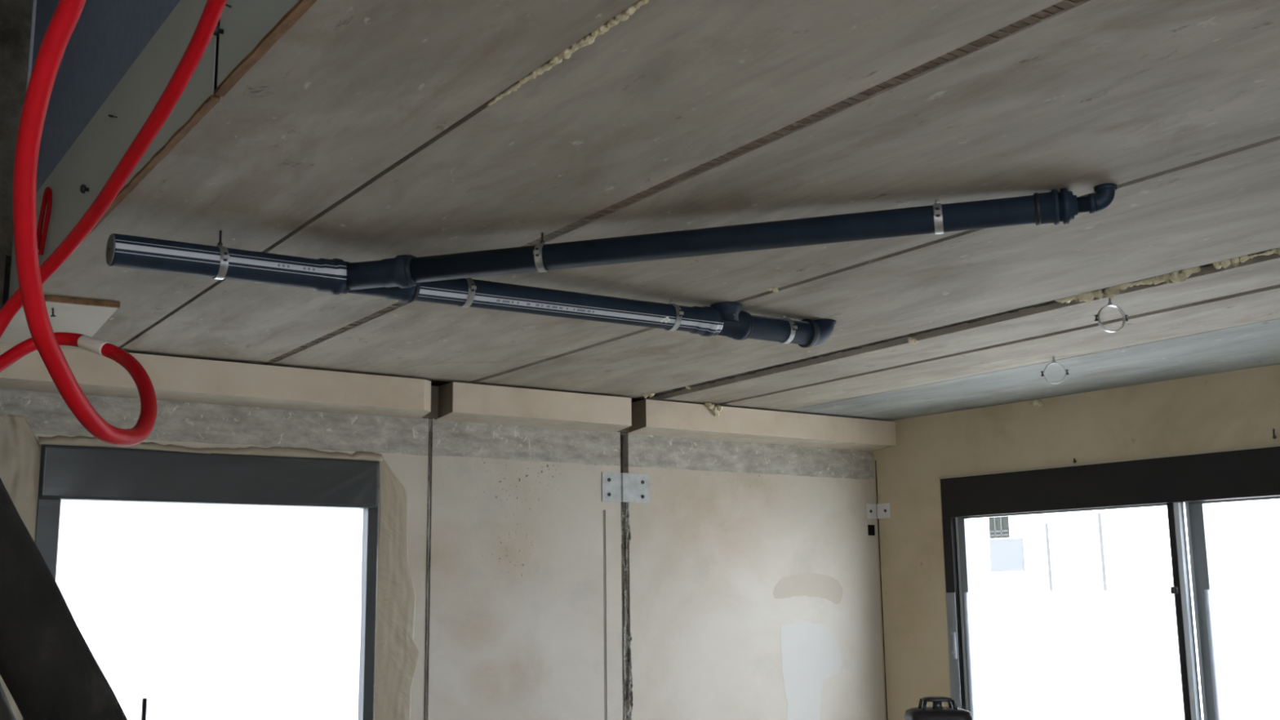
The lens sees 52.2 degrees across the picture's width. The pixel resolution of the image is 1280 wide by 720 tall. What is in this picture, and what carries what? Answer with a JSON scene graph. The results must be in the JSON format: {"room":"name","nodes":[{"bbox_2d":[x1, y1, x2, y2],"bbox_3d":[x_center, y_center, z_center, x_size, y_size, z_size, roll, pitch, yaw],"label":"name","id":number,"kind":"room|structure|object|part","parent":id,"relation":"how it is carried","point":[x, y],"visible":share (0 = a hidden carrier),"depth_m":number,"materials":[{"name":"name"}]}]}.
{"room":"construction site","nodes":[
{"label":"construction site","id":0,"kind":"room"},
{"bbox_2d":[0,0,32,309],"bbox_3d":[-3.504,-0.028,5.507,1.620,5.100,1.120,6,-12,-34],"label":"wall","id":1,"kind":"structure","parent":0,"point":[15,15],"depth_m":5.59,"materials":[{"name":"grey concrete"}]},
{"bbox_2d":[31,0,180,191],"bbox_3d":[-0.617,-2.044,2.833,0.039,2.155,7.060,6,-12,-34],"label":"wall","id":2,"kind":"structure","parent":0,"point":[108,37],"depth_m":4.56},
{"bbox_2d":[26,0,36,91],"bbox_3d":[-2.632,-1.577,5.680,0.012,2.010,0.020,6,-12,-34],"label":"trim","id":3,"kind":"structure","parent":2,"relation":"attached to","point":[34,2],"depth_m":5.64,"materials":[{"name":"grey"}]},
{"bbox_2d":[0,342,896,719],"bbox_3d":[-0.540,1.539,7.636,6.268,2.701,0.450,6,-12,-34],"label":"wall","id":4,"kind":"structure","parent":0,"point":[746,585],"depth_m":7.83,"materials":[{"name":"concrete"}]},
{"bbox_2d":[0,413,40,719],"bbox_3d":[-2.918,1.095,6.036,0.392,1.700,0.019,6,-12,-34],"label":"plaster","id":5,"kind":"object","parent":4,"relation":"attached to","point":[20,448],"visible":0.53,"depth_m":6.14,"materials":[{"name":"beige paint"}]},
{"bbox_2d":[22,444,379,719],"bbox_3d":[-2.150,1.415,6.559,1.720,1.902,0.108,6,-12,-34],"label":"window","id":6,"kind":"structure","parent":4,"relation":"in","point":[200,586],"depth_m":6.63,"materials":[{"name":"grey metal"}]},
{"bbox_2d":[38,435,382,461],"bbox_3d":[-2.139,0.456,6.699,1.750,0.059,0.023,6,-12,-34],"label":"plaster","id":7,"kind":"object","parent":4,"relation":"attached to","point":[59,439],"visible":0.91,"depth_m":6.72,"materials":[{"name":"beige"}]},
{"bbox_3d":[-2.153,1.368,6.540,2.351,2.687,0.450,6,-12,-34],"label":"concrete panel","id":8,"kind":"part","parent":4,"relation":"part of","materials":[{"name":"beige concrete"}]},
{"bbox_2d":[373,457,420,719],"bbox_3d":[-1.317,1.406,7.106,0.279,1.753,0.005,6,-12,-34],"label":"plaster","id":9,"kind":"object","parent":4,"relation":"attached to","point":[397,657],"visible":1,"depth_m":7.11,"materials":[{"name":"beige paint"}]},
{"bbox_3d":[-0.638,1.535,7.568,1.278,2.687,0.450,6,-12,-34],"label":"concrete panel","id":10,"kind":"part","parent":4,"relation":"part of","materials":[{"name":"grey concrete"}]},
{"bbox_2d":[601,471,649,502],"bbox_3d":[-0.084,0.790,8.082,0.355,0.180,0.016,6,-12,-34],"label":"wall bracket","id":11,"kind":"object","parent":4,"relation":"attached to","point":[615,486],"visible":1,"depth_m":8.07,"materials":[{"name":"grey metal"}]},
{"bbox_2d":[704,402,722,416],"bbox_3d":[0.470,0.307,8.274,0.144,0.102,0.058,6,-12,-34],"label":"bead","id":12,"kind":"object","parent":4,"relation":"attached to","point":[716,410],"visible":1,"depth_m":8.25},
{"bbox_3d":[0.984,1.714,8.670,2.569,2.687,0.450,6,-12,-34],"label":"concrete panel","id":13,"kind":"part","parent":4,"relation":"part of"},
{"bbox_2d":[867,524,875,535],"bbox_3d":[1.632,1.201,9.215,0.065,0.075,0.006,6,-12,-34],"label":"socket","id":14,"kind":"object","parent":4,"relation":"attached to","point":[871,529],"depth_m":9.21,"materials":[{"name":"black plastic"}]},
{"bbox_2d":[875,460,887,719],"bbox_3d":[1.699,1.914,9.099,0.014,2.430,0.010,6,-12,-34],"label":"trim","id":15,"kind":"structure","parent":4,"relation":"attached to","point":[875,460],"depth_m":9.14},
{"bbox_2d":[2,0,1279,421],"bbox_3d":[1.538,-0.655,3.905,8.023,0.240,9.580,6,-12,-34],"label":"ceiling","id":16,"kind":"structure","parent":0,"point":[367,131],"depth_m":3.88,"materials":[{"name":"concrete"}]},
{"bbox_2d":[0,294,119,349],"bbox_3d":[-2.529,-0.141,5.625,0.432,0.058,1.048,6,-12,-34],"label":"board","id":17,"kind":"object","parent":16,"relation":"attached to","point":[86,317],"visible":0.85,"depth_m":5.48,"materials":[{"name":"beige wood"}]},
{"bbox_2d":[8,0,220,299],"bbox_3d":[-1.833,-0.613,4.316,0.042,0.383,2.872,6,-12,-34],"label":"board","id":18,"kind":"object","parent":16,"relation":"attached to","point":[77,180],"visible":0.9,"depth_m":3.91,"materials":[{"name":"grey concrete"}]},
{"bbox_2d":[36,186,52,255],"bbox_3d":[-2.201,-0.509,4.819,0.017,0.249,0.191,6,-12,-34],"label":"conduit","id":19,"kind":"object","parent":18,"relation":"attached to","point":[46,201],"visible":0.98,"depth_m":4.79,"materials":[{"name":"plastic"}]},
{"bbox_2d":[82,94,219,241],"bbox_3d":[-1.825,-0.415,4.292,0.022,0.012,2.830,6,-12,-34],"label":"batten","id":20,"kind":"object","parent":18,"relation":"attached to","point":[212,100],"visible":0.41,"depth_m":3.51,"materials":[{"name":"brown wood"}]},
{"bbox_2d":[212,230,229,279],"bbox_3d":[-1.379,-0.345,4.281,0.029,0.164,0.142,6,-12,-34],"label":"clamp","id":21,"kind":"object","parent":16,"relation":"attached to","point":[224,257],"visible":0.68,"depth_m":4.24,"materials":[{"name":"metal"}]},
{"bbox_3d":[-1.380,-0.399,4.291,0.016,0.054,0.016,6,-12,-34],"label":"threaded rod","id":22,"kind":"part","parent":21,"relation":"part of","materials":[{"name":"grey metal"}]},
{"bbox_2d":[213,0,299,86],"bbox_3d":[0.169,-1.156,1.450,0.048,0.383,4.202,6,-12,-34],"label":"board","id":23,"kind":"object","parent":16,"relation":"attached to","point":[243,24],"visible":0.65,"depth_m":2.99,"materials":[{"name":"grey concrete"}]},
{"bbox_2d":[213,0,316,97],"bbox_3d":[0.182,-0.959,1.420,0.025,0.012,4.200,6,-12,-34],"label":"batten","id":24,"kind":"object","parent":23,"relation":"attached to","point":[291,17],"visible":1,"depth_m":2.85,"materials":[{"name":"brown wood"}]},
{"bbox_2d":[457,277,476,307],"bbox_3d":[-0.644,-0.267,4.803,0.029,0.149,0.142,6,-12,-34],"label":"clamp","id":25,"kind":"object","parent":16,"relation":"attached to","point":[472,287],"visible":0.47,"depth_m":4.76,"materials":[{"name":"metal"}]},
{"bbox_2d":[106,233,836,347],"bbox_3d":[-0.344,-0.252,4.909,3.114,0.183,0.302,7,-13,-35],"label":"drain pipe","id":26,"kind":"object","parent":16,"relation":"hanging from","point":[390,278],"visible":0.96,"depth_m":4.67,"materials":[{"name":"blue plastic"}]},
{"bbox_2d":[533,232,548,272],"bbox_3d":[-0.326,-0.360,4.356,0.028,0.134,0.126,-3,-11,14],"label":"clamp","id":27,"kind":"object","parent":16,"relation":"attached to","point":[537,252],"visible":0.71,"depth_m":4.31,"materials":[{"name":"metal"}]},
{"bbox_3d":[-0.326,-0.406,4.365,0.016,0.040,0.016,6,-12,-34],"label":"threaded rod","id":28,"kind":"part","parent":27,"relation":"part of","materials":[{"name":"grey metal"}]},
{"bbox_2d":[486,0,648,106],"bbox_3d":[-0.176,-0.687,2.945,0.029,0.029,0.720,6,-12,-34],"label":"bead","id":29,"kind":"object","parent":16,"relation":"attached to","point":[589,38],"visible":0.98,"depth_m":2.89},
{"bbox_2d":[641,392,654,398],"bbox_3d":[0.050,0.204,7.868,0.081,0.054,0.052,-4,-11,20],"label":"bead","id":30,"kind":"object","parent":16,"relation":"attached to","point":[645,395],"visible":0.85,"depth_m":7.86},
{"bbox_2d":[664,298,684,330],"bbox_3d":[0.128,-0.186,5.351,0.029,0.133,0.142,6,-12,-34],"label":"clamp","id":31,"kind":"object","parent":16,"relation":"attached to","point":[678,319],"visible":0.66,"depth_m":5.31,"materials":[{"name":"metal"}]},
{"bbox_2d":[409,182,1117,283],"bbox_3d":[0.319,-0.396,4.193,2.307,0.142,0.109,-3,-11,14],"label":"drain pipe","id":32,"kind":"object","parent":16,"relation":"attached to","point":[1054,206],"visible":1,"depth_m":4.14,"materials":[{"name":"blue plastic"}]},
{"bbox_2d":[768,287,778,292],"bbox_3d":[0.529,-0.284,5.197,0.042,0.032,0.028,0,-10,-2],"label":"bead","id":33,"kind":"object","parent":16,"relation":"attached to","point":[774,289],"visible":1,"depth_m":5.19},
{"bbox_2d":[778,315,797,343],"bbox_3d":[0.633,-0.134,5.710,0.029,0.124,0.142,6,-12,-34],"label":"clamp","id":34,"kind":"object","parent":16,"relation":"attached to","point":[793,327],"visible":0.57,"depth_m":5.67,"materials":[{"name":"metal"}]},
{"bbox_2d":[907,337,918,344],"bbox_3d":[1.313,-0.094,6.277,0.047,0.035,0.030,0,-10,-2],"label":"bead","id":35,"kind":"object","parent":16,"relation":"attached to","point":[911,340],"visible":1,"depth_m":6.27},
{"bbox_2d":[933,200,943,234],"bbox_3d":[0.926,-0.444,4.051,0.028,0.108,0.126,-3,-11,14],"label":"clamp","id":36,"kind":"object","parent":16,"relation":"attached to","point":[937,206],"visible":0.95,"depth_m":4.01,"materials":[{"name":"metal"}]},
{"bbox_2d":[1040,356,1068,383],"bbox_3d":[2.156,0.053,6.788,0.138,0.142,0.022,-4,-11,20],"label":"clamp","id":37,"kind":"object","parent":16,"relation":"hanging from","point":[1053,361],"visible":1,"depth_m":6.79,"materials":[{"name":"metal"}]},
{"bbox_2d":[1094,297,1128,332],"bbox_3d":[1.958,-0.188,5.428,0.142,0.146,0.022,0,-10,-5],"label":"clamp","id":38,"kind":"object","parent":16,"relation":"hanging from","point":[1097,319],"visible":0.98,"depth_m":5.42,"materials":[{"name":"metal"}]},
{"bbox_3d":[1.958,-0.243,5.438,0.018,0.035,0.017,6,-12,-34],"label":"threaded rod","id":39,"kind":"part","parent":38,"relation":"part of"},
{"bbox_2d":[1054,266,1200,302],"bbox_3d":[1.964,-0.297,5.258,0.125,0.075,0.650,6,-12,-34],"label":"bead","id":40,"kind":"object","parent":16,"relation":"attached to","point":[1181,276],"visible":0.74,"depth_m":5.23},
{"bbox_2d":[1212,247,1279,269],"bbox_3d":[2.262,-0.385,4.793,0.055,0.052,0.327,7,-13,-36],"label":"bead","id":41,"kind":"object","parent":16,"relation":"attached to","point":[1236,261],"visible":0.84,"depth_m":4.84},
{"bbox_2d":[872,364,1279,719],"bbox_3d":[4.615,1.124,5.694,0.280,2.701,9.700,7,-13,-38],"label":"wall","id":42,"kind":"structure","parent":0,"point":[1238,408],"depth_m":8.60,"materials":[{"name":"beige paint"}]},
{"bbox_2d":[866,502,890,535],"bbox_3d":[1.688,1.125,9.210,0.168,0.222,0.077,-4,-11,18],"label":"bracket","id":43,"kind":"object","parent":42,"relation":"attached to","point":[883,509],"visible":1,"depth_m":9.22,"materials":[{"name":"silver metal"}]},
{"bbox_3d":[1.676,1.061,9.188,0.102,0.104,0.135,6,-12,-34],"label":"plate","id":44,"kind":"part","parent":43,"relation":"part of","materials":[{"name":"silver metal"}]},
{"bbox_2d":[1031,399,1042,406],"bbox_3d":[2.520,0.273,8.284,0.069,0.047,0.041,-3,-11,14],"label":"bead","id":45,"kind":"object","parent":42,"relation":"attached to","point":[1036,402],"visible":1,"depth_m":8.27},
{"bbox_2d":[937,443,1279,719],"bbox_3d":[3.099,1.646,7.408,0.135,2.220,3.295,7,-13,-38],"label":"window","id":46,"kind":"structure","parent":42,"relation":"in","point":[1195,479],"depth_m":7.62,"materials":[{"name":"black metal"}]},
{"bbox_3d":[2.623,0.931,8.143,0.035,0.042,1.612,7,-13,-38],"label":"sash rail","id":47,"kind":"part","parent":46,"relation":"part of","materials":[{"name":"grey metal"}]},
{"bbox_3d":[3.629,0.704,6.961,0.035,0.042,1.523,7,-13,-38],"label":"sash rail","id":48,"kind":"part","parent":46,"relation":"part of","materials":[{"name":"grey metal"}]},
{"bbox_2d":[1272,428,1276,439],"bbox_3d":[3.442,0.401,7.081,0.022,0.056,0.019,6,-12,-34],"label":"nail","id":49,"kind":"object","parent":42,"relation":"attached to","point":[1274,437],"visible":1,"depth_m":7.08,"materials":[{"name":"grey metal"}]},
{"bbox_3d":[1.541,2.171,3.260,8.220,0.150,9.800,6,-12,-34],"label":"floor","id":50,"kind":"structure","parent":0,"visible":0},
{"bbox_2d":[0,682,16,719],"bbox_3d":[-0.981,0.736,2.149,0.026,2.353,1.679,-3,-11,13],"label":"slim pole","id":51,"kind":"object","parent":50,"relation":"on","point":[6,711],"visible":1,"depth_m":2.06,"materials":[{"name":"grey"}]},
{"bbox_2d":[0,477,127,719],"bbox_3d":[-0.877,0.358,1.876,0.224,3.044,2.039,-9,-13,37],"label":"stair stringer","id":52,"kind":"object","parent":50,"relation":"on","point":[48,668],"visible":1,"depth_m":1.81,"materials":[{"name":"black metal"}]},
{"bbox_2d":[0,0,157,446],"bbox_3d":[-0.824,-0.123,1.958,0.311,0.515,1.245,6,-12,-31],"label":"conduit","id":53,"kind":"object","parent":52,"relation":"attached to","point":[64,20],"visible":1,"depth_m":1.60,"materials":[{"name":"plastic"}]},
{"bbox_2d":[0,0,226,337],"bbox_3d":[-0.868,-0.241,2.132,0.907,0.666,0.122,-9,-13,39],"label":"conduit","id":54,"kind":"object","parent":53,"relation":"attached to","point":[212,11],"visible":0.88,"depth_m":2.12,"materials":[{"name":"plastic"}]},
{"bbox_2d":[141,697,146,719],"bbox_3d":[-0.992,1.327,2.519,0.160,1.309,0.160,6,-12,-34],"label":"rod","id":55,"kind":"object","parent":50,"relation":"on","point":[144,700],"visible":1,"depth_m":2.63,"materials":[{"name":"black metal"}]},
{"bbox_3d":[0.850,1.581,3.221,0.748,1.009,0.697,6,-12,-34],"label":"tripod","id":56,"kind":"object","parent":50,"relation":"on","visible":0},
{"bbox_2d":[903,696,973,719],"bbox_3d":[0.775,0.986,3.382,0.166,0.220,0.153,-1,-10,0],"label":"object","id":57,"kind":"object","parent":56,"relation":"on","point":[936,712],"visible":1,"depth_m":3.35,"materials":[{"name":"black plastic"}]},
{"bbox_3d":[0.774,0.895,3.399,0.093,0.036,0.067,-1,-10,0],"label":"cage handle","id":58,"kind":"part","parent":57,"relation":"part of","materials":[{"name":"black plastic"}]},
{"label":"outside","id":59,"kind":"structure","parent":0,"visible":0},
{"bbox_2d":[980,711,1084,719],"bbox_3d":[8.006,5.964,22.997,80.000,0.150,90.000,6,-12,-34],"label":"ground","id":60,"kind":"structure","parent":59,"point":[984,715],"depth_m":18.95,"materials":[{"name":"white"}]},
{"bbox_2d":[1044,522,1062,719],"bbox_3d":[3.784,2.699,11.868,0.032,2.420,0.050,6,-12,-34],"label":"fence post","id":61,"kind":"object","parent":60,"relation":"on","point":[1046,532],"visible":1,"depth_m":11.91,"materials":[{"name":"grey"}]},
{"bbox_2d":[1097,512,1117,719],"bbox_3d":[4.112,2.580,11.404,0.032,2.480,0.050,6,-12,-34],"label":"fence post","id":62,"kind":"object","parent":60,"relation":"on","point":[1099,514],"visible":1,"depth_m":11.45,"materials":[{"name":"grey"}]},
{"bbox_2d":[968,498,1279,719],"bbox_3d":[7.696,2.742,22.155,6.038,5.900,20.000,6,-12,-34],"label":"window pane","id":63,"kind":"structure","parent":60,"relation":"on","point":[1015,657],"depth_m":18.22,"materials":[{"name":"white"}]},
{"bbox_3d":[5.587,2.971,19.877,0.040,0.490,0.630,6,-12,-34],"label":"tiled panel","id":64,"kind":"part","parent":63,"relation":"part of","materials":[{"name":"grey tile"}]}
]}

